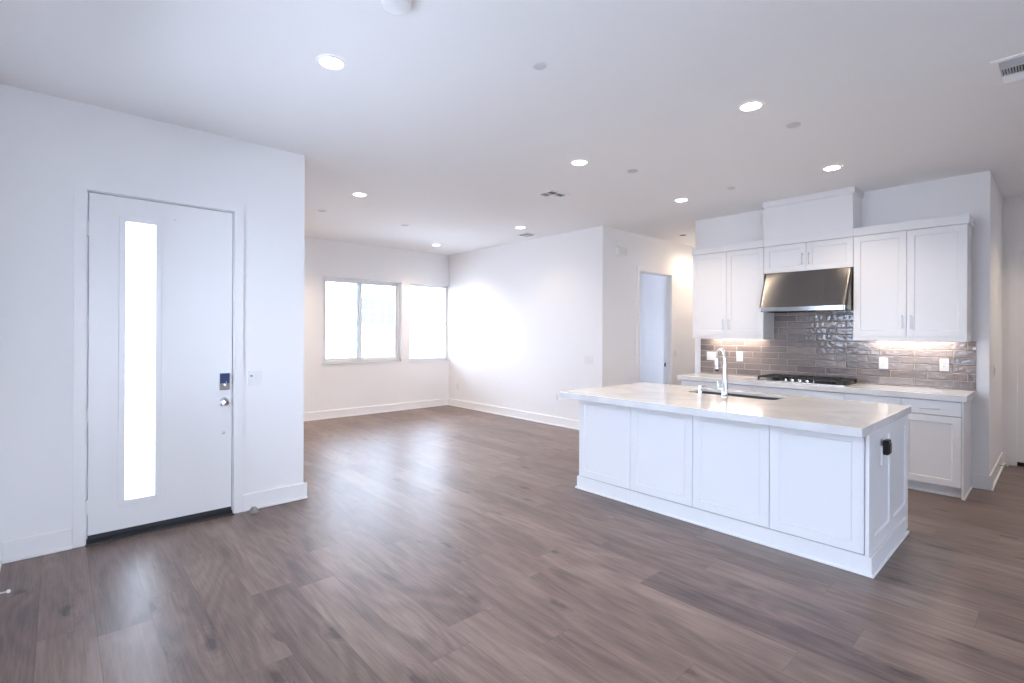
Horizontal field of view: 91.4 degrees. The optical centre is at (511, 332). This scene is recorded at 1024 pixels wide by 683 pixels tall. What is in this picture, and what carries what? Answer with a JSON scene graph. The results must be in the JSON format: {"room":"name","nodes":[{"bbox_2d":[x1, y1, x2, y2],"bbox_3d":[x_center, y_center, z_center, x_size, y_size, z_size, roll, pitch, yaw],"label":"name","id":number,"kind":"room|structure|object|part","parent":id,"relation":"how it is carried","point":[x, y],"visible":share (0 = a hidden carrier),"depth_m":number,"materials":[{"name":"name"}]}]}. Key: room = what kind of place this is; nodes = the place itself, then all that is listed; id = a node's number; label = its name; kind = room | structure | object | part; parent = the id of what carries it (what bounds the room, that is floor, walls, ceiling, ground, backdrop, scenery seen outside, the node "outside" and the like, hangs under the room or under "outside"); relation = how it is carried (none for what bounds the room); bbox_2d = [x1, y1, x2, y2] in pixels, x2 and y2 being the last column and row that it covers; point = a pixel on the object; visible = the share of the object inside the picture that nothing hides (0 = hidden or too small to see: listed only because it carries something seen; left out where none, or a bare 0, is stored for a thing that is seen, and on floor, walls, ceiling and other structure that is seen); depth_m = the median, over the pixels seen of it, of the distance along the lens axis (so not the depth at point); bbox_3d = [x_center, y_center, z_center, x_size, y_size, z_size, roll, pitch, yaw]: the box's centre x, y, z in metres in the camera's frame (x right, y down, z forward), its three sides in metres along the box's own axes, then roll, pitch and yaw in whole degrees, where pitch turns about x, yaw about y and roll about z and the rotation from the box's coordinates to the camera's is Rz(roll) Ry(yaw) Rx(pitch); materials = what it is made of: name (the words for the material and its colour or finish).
{"room":"open-plan kitchen","nodes":[
{"label":"open-plan kitchen","id":0,"kind":"room"},
{"bbox_2d":[0,83,304,560],"bbox_3d":[-2.636,-0.054,3.907,1.930,3.084,0.150,0,0,-42],"label":"wall","id":1,"kind":"structure","parent":0,"point":[47,142],"depth_m":3.44,"materials":[{"name":"white paint"}]},
{"bbox_2d":[2,528,71,563],"bbox_3d":[-3.150,1.417,3.325,0.337,0.138,0.030,0,0,-42],"label":"baseboard","id":2,"kind":"structure","parent":1,"relation":"attached to","point":[18,549],"depth_m":3.32,"materials":[{"name":"white paint"}]},
{"bbox_2d":[72,178,243,548],"bbox_3d":[-2.666,0.212,3.840,1.060,2.552,0.212,0,0,-42],"label":"door","id":3,"kind":"structure","parent":1,"relation":"in","point":[159,275],"depth_m":3.76,"materials":[{"name":"white paint"}]},
{"bbox_3d":[-2.746,0.207,3.696,0.258,2.106,0.009,0,0,-42],"label":"glass frame","id":4,"kind":"part","parent":3,"relation":"part of","materials":[{"name":"white glass"}]},
{"bbox_3d":[-2.760,0.207,3.711,0.184,2.032,0.008,0,0,-42],"label":"frosted glass","id":5,"kind":"part","parent":3,"relation":"part of","materials":[{"name":"white glass"}]},
{"bbox_3d":[-2.324,0.566,4.047,0.074,0.074,0.058,0,0,-42],"label":"knob","id":6,"kind":"part","parent":3,"relation":"part of","materials":[{"name":"silver metal"}]},
{"bbox_2d":[248,370,261,384],"bbox_3d":[-2.170,0.384,4.222,0.105,0.122,0.012,0,0,-42],"label":"wall switch","id":7,"kind":"object","parent":1,"relation":"attached to","point":[254,377],"visible":1,"depth_m":4.22,"materials":[{"name":"white plastic"}]},
{"bbox_2d":[242,482,307,511],"bbox_3d":[-2.042,1.422,4.330,0.531,0.138,0.030,0,0,-42],"label":"baseboard","id":8,"kind":"structure","parent":1,"relation":"attached to","point":[286,494],"depth_m":4.32,"materials":[{"name":"white paint"}]},
{"bbox_2d":[304,237,448,412],"bbox_3d":[-3.009,-0.055,8.861,4.475,3.084,0.150,0,0,-42],"label":"wall","id":9,"kind":"structure","parent":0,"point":[327,387],"depth_m":9.09,"materials":[{"name":"white paint"}]},
{"bbox_2d":[304,398,447,421],"bbox_3d":[-2.900,1.418,8.844,4.265,0.138,0.030,0,0,-42],"label":"baseboard","id":10,"kind":"structure","parent":9,"relation":"attached to","point":[321,415],"depth_m":9.14,"materials":[{"name":"white paint"}]},
{"bbox_2d":[321,277,443,364],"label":"window","id":11,"kind":"structure","parent":9,"relation":"attached to","point":[359,359],"depth_m":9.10,"materials":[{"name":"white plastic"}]},
{"bbox_3d":[-3.009,-0.214,8.885,0.716,1.438,0.023,0,0,-42],"label":"sliding sash","id":12,"kind":"part","parent":11,"relation":"part of","materials":[{"name":"glass"}]},
{"bbox_3d":[-2.695,0.544,9.084,1.570,0.016,0.091,0,0,-42],"label":"sill","id":13,"kind":"part","parent":11,"relation":"part of","materials":[{"name":"white paint"}]},
{"bbox_3d":[-2.521,-0.212,9.361,0.826,1.438,0.023,0,0,-42],"label":"fixed sash","id":14,"kind":"part","parent":11,"relation":"part of","materials":[{"name":"glass"}]},
{"bbox_2d":[409,284,447,361],"bbox_3d":[-1.688,-0.189,10.036,0.937,1.525,0.153,0,0,-42],"label":"window","id":15,"kind":"structure","parent":9,"relation":"attached to","point":[416,285],"depth_m":10.34,"materials":[{"name":"white plastic"}]},
{"bbox_3d":[-1.671,0.566,10.013,0.936,0.016,0.091,0,0,-42],"label":"sill","id":16,"kind":"part","parent":15,"relation":"part of","materials":[{"name":"white paint"}]},
{"bbox_2d":[0,0,1023,254],"bbox_3d":[1.742,-1.651,4.956,10.070,0.150,12.309,0,0,-42],"label":"ceiling","id":17,"kind":"structure","parent":0,"point":[439,112],"depth_m":3.31,"materials":[{"name":"white paint"}]},
{"bbox_2d":[316,54,345,69],"bbox_3d":[-1.062,-1.585,2.942,0.168,0.006,0.168,0,0,-42],"label":"recessed light","id":18,"kind":"object","parent":17,"relation":"in","point":[331,62],"visible":1,"depth_m":2.94,"materials":[{"name":"white paint"}]},
{"bbox_2d":[352,192,366,196],"bbox_3d":[-1.760,-1.589,5.768,0.168,0.006,0.168,0,0,-42],"label":"recessed light","id":19,"kind":"object","parent":17,"relation":"in","point":[358,194],"visible":1,"depth_m":5.76,"materials":[{"name":"white paint"}]},
{"bbox_2d":[380,0,411,14],"bbox_3d":[-0.553,-1.567,2.388,0.150,0.038,0.150,0,0,-42],"label":"smoke detector","id":20,"kind":"object","parent":17,"relation":"attached to","point":[395,7],"visible":1,"depth_m":2.38,"materials":[{"name":"white plastic"}]},
{"bbox_2d":[517,233,537,236],"bbox_3d":[0.239,-1.578,8.100,0.250,0.009,0.265,0,0,-42],"label":"ceiling vent","id":21,"kind":"object","parent":17,"relation":"in","point":[522,234],"visible":1,"depth_m":8.08,"materials":[{"name":"white metal"}]},
{"bbox_2d":[533,62,545,69],"bbox_3d":[0.163,-1.579,2.965,0.080,0.009,0.080,0,0,-42],"label":"sprinkler cover","id":22,"kind":"object","parent":17,"relation":"attached to","point":[538,65],"visible":1,"depth_m":2.95,"materials":[{"name":"white plastic"}]},
{"bbox_2d":[536,190,569,199],"bbox_3d":[0.469,-1.577,5.733,0.310,0.009,0.250,0,0,-42],"label":"ceiling vent","id":23,"kind":"object","parent":17,"relation":"in","point":[552,194],"visible":1,"depth_m":5.73,"materials":[{"name":"white metal"}]},
{"bbox_2d":[570,159,587,165],"bbox_3d":[0.628,-1.578,4.651,0.168,0.006,0.168,0,0,-42],"label":"recessed light","id":24,"kind":"object","parent":17,"relation":"in","point":[579,162],"visible":1,"depth_m":4.64,"materials":[{"name":"white paint"}]},
{"bbox_2d":[627,169,637,172],"bbox_3d":[1.179,-1.574,4.892,0.100,0.009,0.100,0,0,-42],"label":"sprinkler cover","id":25,"kind":"object","parent":17,"relation":"attached to","point":[632,170],"visible":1,"depth_m":4.88,"materials":[{"name":"white plastic"}]},
{"bbox_2d":[674,198,688,201],"bbox_3d":[2.015,-1.572,5.945,0.168,0.006,0.168,0,0,-42],"label":"recessed light","id":26,"kind":"object","parent":17,"relation":"in","point":[679,199],"visible":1,"depth_m":5.95,"materials":[{"name":"white paint"}]},
{"bbox_2d":[738,100,764,111],"bbox_3d":[1.664,-1.573,3.481,0.168,0.006,0.168,0,0,-42],"label":"recessed light","id":27,"kind":"object","parent":17,"relation":"in","point":[748,106],"visible":1,"depth_m":3.47,"materials":[{"name":"white paint"}]},
{"bbox_2d":[786,122,800,127],"bbox_3d":[2.136,-1.570,3.795,0.100,0.009,0.100,0,0,-42],"label":"sprinkler cover","id":28,"kind":"object","parent":17,"relation":"attached to","point":[795,124],"visible":1,"depth_m":3.78,"materials":[{"name":"white plastic"}]},
{"bbox_2d":[822,165,842,170],"bbox_3d":[3.056,-1.567,4.774,0.168,0.006,0.168,0,0,-42],"label":"recessed light","id":29,"kind":"object","parent":17,"relation":"in","point":[833,167],"visible":1,"depth_m":4.77,"materials":[{"name":"white paint"}]},
{"bbox_2d":[990,52,1023,86],"bbox_3d":[3.083,-1.566,2.878,0.415,0.009,0.449,0,0,-42],"label":"ceiling vent","id":30,"kind":"object","parent":17,"relation":"in","point":[1010,69],"visible":1,"depth_m":2.98,"materials":[{"name":"white metal"}]},
{"bbox_2d":[0,405,1023,682],"bbox_3d":[1.728,1.568,4.956,10.070,0.120,12.309,0,0,-42],"label":"floor","id":31,"kind":"structure","parent":0,"point":[447,543],"depth_m":2.92,"materials":[{"name":"brown wood"}]},
{"bbox_2d":[250,507,257,513],"bbox_3d":[-2.138,1.468,4.142,0.064,0.045,0.064,0,0,-42],"label":"door stop","id":32,"kind":"object","parent":31,"relation":"on","point":[253,510],"visible":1,"depth_m":4.12,"materials":[{"name":"silver metal"}]},
{"bbox_2d":[681,380,752,391],"bbox_3d":[2.733,1.069,6.417,0.634,0.886,0.910,0,0,-42],"label":"base cabinet","id":33,"kind":"object","parent":31,"relation":"on","point":[683,382],"visible":0.07,"depth_m":6.23,"materials":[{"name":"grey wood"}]},
{"bbox_2d":[575,400,908,578],"bbox_3d":[1.847,1.064,4.340,1.174,0.889,2.392,0,0,-42],"label":"kitchen island","id":34,"kind":"object","parent":31,"relation":"on","point":[829,499],"visible":0.83,"depth_m":3.64,"materials":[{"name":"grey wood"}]},
{"bbox_3d":[0.851,1.004,4.623,0.020,0.755,0.579,0,0,-42],"label":"panel","id":35,"kind":"part","parent":34,"relation":"part of","materials":[{"name":"white paint"}]},
{"bbox_3d":[1.243,1.006,4.191,0.020,0.755,0.580,0,0,-42],"label":"panel","id":36,"kind":"part","parent":34,"relation":"part of","materials":[{"name":"white paint"}]},
{"bbox_3d":[1.634,1.008,3.760,0.020,0.755,0.575,0,0,-42],"label":"panel","id":37,"kind":"part","parent":34,"relation":"part of","materials":[{"name":"white paint"}]},
{"bbox_2d":[559,382,910,437],"bbox_3d":[1.769,0.590,4.290,1.420,0.055,2.397,0,0,-42],"label":"island countertop","id":38,"kind":"structure","parent":34,"relation":"on","point":[859,419],"depth_m":3.82,"materials":[{"name":"white stone"}]},
{"bbox_2d":[697,385,705,394],"bbox_3d":[1.732,0.521,4.565,0.102,0.084,0.048,0,0,-42],"label":"soap dispenser","id":39,"kind":"object","parent":38,"relation":"on","point":[699,386],"visible":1,"depth_m":4.53,"materials":[{"name":"silver metal"}]},
{"bbox_2d":[715,348,727,396],"bbox_3d":[1.843,0.351,4.445,0.080,0.424,0.212,0,0,-5],"label":"kitchen faucet","id":40,"kind":"object","parent":38,"relation":"on","point":[724,393],"visible":1,"depth_m":4.36,"materials":[{"name":"silver metal"}]},
{"bbox_3d":[1.859,0.211,4.452,0.027,0.144,0.193,0,0,-1],"label":"spout","id":41,"kind":"part","parent":40,"relation":"part of","materials":[{"name":"silver metal"}]},
{"bbox_2d":[694,391,781,399],"bbox_3d":[2.042,0.696,4.566,0.393,0.222,0.833,0,0,-42],"label":"sink","id":42,"kind":"object","parent":38,"relation":"in","point":[704,392],"visible":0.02,"depth_m":4.68,"materials":[{"name":"grey metal"}]},
{"bbox_3d":[1.845,1.499,4.340,1.174,0.018,2.392,0,0,-42],"label":"shoe moulding","id":43,"kind":"part","parent":34,"relation":"part of","materials":[{"name":"white paint"}]},
{"bbox_3d":[1.851,1.449,4.345,1.160,0.118,2.364,0,0,-42],"label":"board","id":44,"kind":"part","parent":34,"relation":"part of","materials":[{"name":"white paint"}]},
{"bbox_3d":[2.019,1.009,3.336,0.020,0.755,0.562,0,0,-42],"label":"panel","id":45,"kind":"part","parent":34,"relation":"part of","materials":[{"name":"white paint"}]},
{"bbox_2d":[880,445,885,465],"bbox_3d":[2.486,0.821,3.350,0.090,0.130,0.012,0,0,-42],"label":"wall outlet","id":46,"kind":"object","parent":34,"relation":"attached to","point":[882,457],"visible":0.73,"depth_m":3.32,"materials":[{"name":"white plastic"}]},
{"bbox_3d":[2.631,1.067,3.489,1.157,0.889,0.020,0,0,-42],"label":"panel","id":47,"kind":"part","parent":34,"relation":"part of","materials":[{"name":"white paint"}]},
{"bbox_2d":[883,439,891,454],"bbox_3d":[2.496,0.762,3.324,0.080,0.097,0.038,0,0,-42],"label":"plug","id":48,"kind":"object","parent":34,"relation":"attached to","point":[887,445],"visible":1,"depth_m":3.30,"materials":[{"name":"black plastic"}]},
{"bbox_2d":[753,386,844,399],"bbox_3d":[3.352,1.072,5.735,0.634,0.886,0.930,0,0,-42],"label":"base cabinet","id":49,"kind":"object","parent":31,"relation":"on","point":[786,391],"visible":0.06,"depth_m":5.51,"materials":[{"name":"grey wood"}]},
{"bbox_2d":[845,393,900,404],"bbox_3d":[3.823,1.074,5.216,0.634,0.886,0.470,0,0,-42],"label":"base cabinet","id":50,"kind":"object","parent":31,"relation":"on","point":[848,396],"visible":0.08,"depth_m":5.02,"materials":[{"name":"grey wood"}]},
{"bbox_2d":[901,397,972,500],"bbox_3d":[4.138,1.075,4.869,0.634,0.886,0.467,0,0,-42],"label":"base cabinet","id":51,"kind":"object","parent":31,"relation":"on","point":[939,432],"visible":0.77,"depth_m":4.67,"materials":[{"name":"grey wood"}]},
{"bbox_2d":[677,373,974,402],"bbox_3d":[3.357,0.598,5.740,0.624,0.056,2.833,0,0,-42],"label":"countertop","id":52,"kind":"structure","parent":51,"relation":"on","point":[867,389],"depth_m":5.19,"materials":[{"name":"white stone"}]},
{"bbox_2d":[756,374,857,386],"bbox_3d":[3.372,0.540,5.739,0.500,0.058,0.905,0,0,-42],"label":"gas cooktop","id":53,"kind":"object","parent":52,"relation":"in","point":[801,379],"visible":1,"depth_m":5.63,"materials":[{"name":"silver metal"}]},
{"bbox_3d":[3.931,0.703,4.698,0.020,0.128,0.435,0,0,-42],"label":"drawer","id":54,"kind":"part","parent":51,"relation":"part of","materials":[{"name":"white paint"}]},
{"bbox_3d":[3.929,1.096,4.698,0.020,0.638,0.435,0,0,-42],"label":"door","id":55,"kind":"part","parent":51,"relation":"part of","materials":[{"name":"white paint"}]},
{"bbox_3d":[4.148,1.509,4.879,0.603,0.018,0.467,0,0,-42],"label":"shoe moulding","id":56,"kind":"part","parent":51,"relation":"part of","materials":[{"name":"white paint"}]},
{"bbox_3d":[4.298,1.076,4.725,0.592,0.886,0.016,0,0,-42],"label":"panel","id":57,"kind":"part","parent":51,"relation":"part of","materials":[{"name":"white paint"}]},
{"bbox_2d":[447,226,607,420],"bbox_3d":[0.012,-0.042,8.950,0.120,3.084,4.079,0,0,-42],"label":"wall","id":58,"kind":"structure","parent":0,"point":[523,317],"depth_m":8.51,"materials":[{"name":"white paint"}]},
{"bbox_2d":[448,398,578,429],"bbox_3d":[0.011,1.431,8.832,0.030,0.138,3.959,0,0,-42],"label":"baseboard","id":59,"kind":"structure","parent":58,"relation":"attached to","point":[551,420],"depth_m":8.72,"materials":[{"name":"white paint"}]},
{"bbox_2d":[584,356,592,363],"bbox_3d":[1.163,0.422,7.582,0.010,0.115,0.165,0,0,-42],"label":"wall switch","id":60,"kind":"object","parent":58,"relation":"attached to","point":[587,359],"visible":1,"depth_m":7.58,"materials":[{"name":"white plastic"}]},
{"bbox_2d":[607,227,694,385],"bbox_3d":[2.467,-0.031,8.504,2.917,3.084,0.120,0,0,-42],"label":"wall","id":61,"kind":"structure","parent":0,"point":[642,250],"depth_m":7.93,"materials":[{"name":"white paint"}]},
{"bbox_2d":[617,246,626,255],"bbox_3d":[1.690,-1.245,7.679,0.215,0.125,0.050,0,0,-42],"label":"door chime","id":62,"kind":"object","parent":61,"relation":"attached to","point":[622,251],"visible":1,"depth_m":7.65,"materials":[{"name":"white plastic"}]},
{"bbox_2d":[636,265,673,384],"bbox_3d":[2.366,0.220,8.403,1.109,2.580,0.136,0,0,-42],"label":"door frame","id":63,"kind":"structure","parent":61,"relation":"attached to","point":[668,275],"depth_m":8.69,"materials":[{"name":"white paint"}]},
{"bbox_2d":[640,273,663,383],"bbox_3d":[2.897,-0.029,11.034,0.120,3.084,3.050,0,0,-42],"label":"wall","id":64,"kind":"structure","parent":0,"point":[651,286],"depth_m":10.81,"materials":[{"name":"white paint"}]},
{"bbox_2d":[695,171,991,475],"bbox_3d":[3.641,-0.026,5.984,0.120,3.084,3.018,0,0,-42],"label":"wall","id":65,"kind":"structure","parent":0,"point":[970,194],"depth_m":4.99,"materials":[{"name":"white paint"}]},
{"bbox_2d":[692,240,773,338],"bbox_3d":[2.845,-0.518,6.495,0.374,1.202,0.927,0,0,-42],"label":"upper cabinet","id":66,"kind":"object","parent":65,"relation":"attached to","point":[728,280],"visible":0.97,"depth_m":6.35,"materials":[{"name":"white paint"}]},
{"bbox_3d":[2.592,-0.496,6.566,0.020,1.067,0.453,0,0,-42],"label":"door","id":67,"kind":"part","parent":66,"relation":"part of","materials":[{"name":"white paint"}]},
{"bbox_3d":[2.857,-1.076,6.504,0.349,0.086,0.927,0,0,-42],"label":"crown moulding","id":68,"kind":"part","parent":66,"relation":"part of","materials":[{"name":"white paint"}]},
{"bbox_2d":[693,335,773,338],"bbox_3d":[2.861,0.063,6.503,0.337,0.040,0.913,0,0,-42],"label":"light","id":69,"kind":"object","parent":66,"relation":"attached to","point":[694,336],"depth_m":6.31,"materials":[{"name":"white paint"}]},
{"bbox_3d":[2.899,-0.495,6.227,0.020,1.067,0.453,0,0,-42],"label":"door","id":70,"kind":"part","parent":66,"relation":"part of","materials":[{"name":"white paint"}]},
{"bbox_2d":[759,267,853,312],"bbox_3d":[3.404,-0.473,5.754,0.520,0.462,0.902,0,0,-42],"label":"range hood","id":71,"kind":"object","parent":65,"relation":"attached to","point":[824,290],"visible":0.95,"depth_m":5.60,"materials":[{"name":"silver metal"}]},
{"bbox_3d":[3.418,-0.259,5.768,0.473,0.008,0.842,0,0,-42],"label":"filter panel","id":72,"kind":"part","parent":71,"relation":"part of","materials":[{"name":"grey metal"}]},
{"bbox_2d":[764,228,853,273],"bbox_3d":[3.468,-0.912,5.811,0.374,0.410,0.921,0,0,-42],"label":"upper cabinet","id":73,"kind":"object","parent":65,"relation":"attached to","point":[831,249],"visible":0.96,"depth_m":5.67,"materials":[{"name":"white paint"}]},
{"bbox_3d":[3.209,-0.867,5.887,0.020,0.319,0.457,0,0,-42],"label":"door","id":74,"kind":"part","parent":73,"relation":"part of","materials":[{"name":"white paint"}]},
{"bbox_3d":[3.478,-1.073,5.819,0.349,0.086,0.921,0,0,-42],"label":"crown moulding","id":75,"kind":"part","parent":73,"relation":"part of","materials":[{"name":"white paint"}]},
{"bbox_3d":[3.519,-0.866,5.546,0.020,0.319,0.457,0,0,-42],"label":"door","id":76,"kind":"part","parent":73,"relation":"part of","materials":[{"name":"white paint"}]},
{"bbox_2d":[762,186,863,239],"bbox_3d":[3.477,-1.343,5.817,0.355,0.450,0.950,0,0,-42],"label":"duct cover","id":77,"kind":"object","parent":65,"relation":"attached to","point":[837,209],"visible":0.98,"depth_m":5.65,"materials":[{"name":"white paint"}]},
{"bbox_3d":[3.478,-1.532,5.817,0.355,0.071,0.950,0,0,-42],"label":"crown moulding","id":78,"kind":"part","parent":77,"relation":"part of","materials":[{"name":"white paint"}]},
{"bbox_2d":[701,311,975,390],"bbox_3d":[3.592,-0.057,5.942,0.010,1.254,2.830,0,0,-42],"label":"backsplash","id":79,"kind":"structure","parent":65,"relation":"attached to","point":[823,344],"depth_m":5.75,"materials":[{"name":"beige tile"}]},
{"bbox_2d":[707,351,715,359],"bbox_3d":[2.744,0.322,6.860,0.010,0.118,0.148,0,0,-42],"label":"wall switch","id":80,"kind":"object","parent":79,"relation":"attached to","point":[710,355],"visible":0.83,"depth_m":6.87,"materials":[{"name":"white plastic"}]},
{"bbox_2d":[736,352,742,360],"bbox_3d":[2.997,0.318,6.582,0.009,0.125,0.082,0,0,-42],"label":"wall outlet","id":81,"kind":"object","parent":79,"relation":"attached to","point":[739,357],"visible":1,"depth_m":6.58,"materials":[{"name":"white plastic"}]},
{"bbox_2d":[879,357,887,368],"bbox_3d":[4.037,0.335,5.435,0.009,0.122,0.078,0,0,-42],"label":"wall outlet","id":82,"kind":"object","parent":79,"relation":"attached to","point":[883,362],"visible":1,"depth_m":5.43,"materials":[{"name":"white plastic"}]},
{"bbox_2d":[939,359,948,370],"bbox_3d":[4.376,0.329,5.062,0.009,0.126,0.074,0,0,-42],"label":"wall outlet","id":83,"kind":"object","parent":79,"relation":"attached to","point":[944,363],"visible":1,"depth_m":5.06,"materials":[{"name":"white plastic"}]},
{"bbox_2d":[853,214,973,341],"bbox_3d":[4.086,-0.513,5.127,0.374,1.202,0.923,0,0,-42],"label":"upper cabinet","id":84,"kind":"object","parent":65,"relation":"attached to","point":[913,279],"visible":1,"depth_m":4.99,"materials":[{"name":"white paint"}]},
{"bbox_3d":[3.825,-0.491,5.207,0.020,1.067,0.451,0,0,-42],"label":"door","id":85,"kind":"part","parent":84,"relation":"part of","materials":[{"name":"white paint"}]},
{"bbox_2d":[853,337,970,341],"bbox_3d":[4.093,0.068,5.145,0.337,0.040,0.908,0,0,-42],"label":"light","id":86,"kind":"object","parent":84,"relation":"attached to","point":[942,339],"depth_m":4.97,"materials":[{"name":"white paint"}]},
{"bbox_3d":[4.098,-1.071,5.136,0.349,0.086,0.923,0,0,-42],"label":"crown moulding","id":87,"kind":"part","parent":84,"relation":"part of","materials":[{"name":"white paint"}]},
{"bbox_3d":[4.131,-0.489,4.870,0.020,1.067,0.451,0,0,-42],"label":"door","id":88,"kind":"part","parent":84,"relation":"part of","materials":[{"name":"white paint"}]},
{"bbox_2d":[972,473,992,490],"bbox_3d":[4.562,1.451,4.851,0.030,0.138,0.152,0,0,-42],"label":"baseboard","id":89,"kind":"structure","parent":65,"relation":"attached to","point":[979,481],"depth_m":4.85,"materials":[{"name":"white paint"}]},
{"bbox_2d":[990,175,1002,472],"bbox_3d":[5.201,-0.019,5.443,1.462,3.084,0.120,0,0,-42],"label":"wall","id":90,"kind":"structure","parent":0,"point":[996,198],"depth_m":5.30,"materials":[{"name":"white paint"}]},
{"bbox_2d":[989,452,1004,489],"bbox_3d":[5.145,1.454,5.297,1.432,0.138,0.030,0,0,-42],"label":"baseboard","id":91,"kind":"structure","parent":90,"relation":"attached to","point":[996,471],"depth_m":5.28,"materials":[{"name":"white paint"}]},
{"bbox_2d":[1002,195,1023,464],"bbox_3d":[7.074,-0.011,4.377,0.120,3.084,3.976,0,0,-42],"label":"wall","id":92,"kind":"structure","parent":0,"point":[1013,207],"depth_m":5.78,"materials":[{"name":"white paint"}]},
{"bbox_2d":[1003,452,1006,464],"bbox_3d":[5.691,1.456,5.782,0.030,0.138,0.046,0,0,-42],"label":"baseboard","id":93,"kind":"structure","parent":92,"relation":"attached to","point":[1004,453],"depth_m":5.77,"materials":[{"name":"white paint"}]},
{"bbox_2d":[1008,244,1023,466],"bbox_3d":[6.086,0.263,5.385,0.128,2.528,1.055,0,0,-42],"label":"door","id":94,"kind":"structure","parent":92,"relation":"in","point":[1015,252],"depth_m":5.71,"materials":[{"name":"white paint"}]}
]}

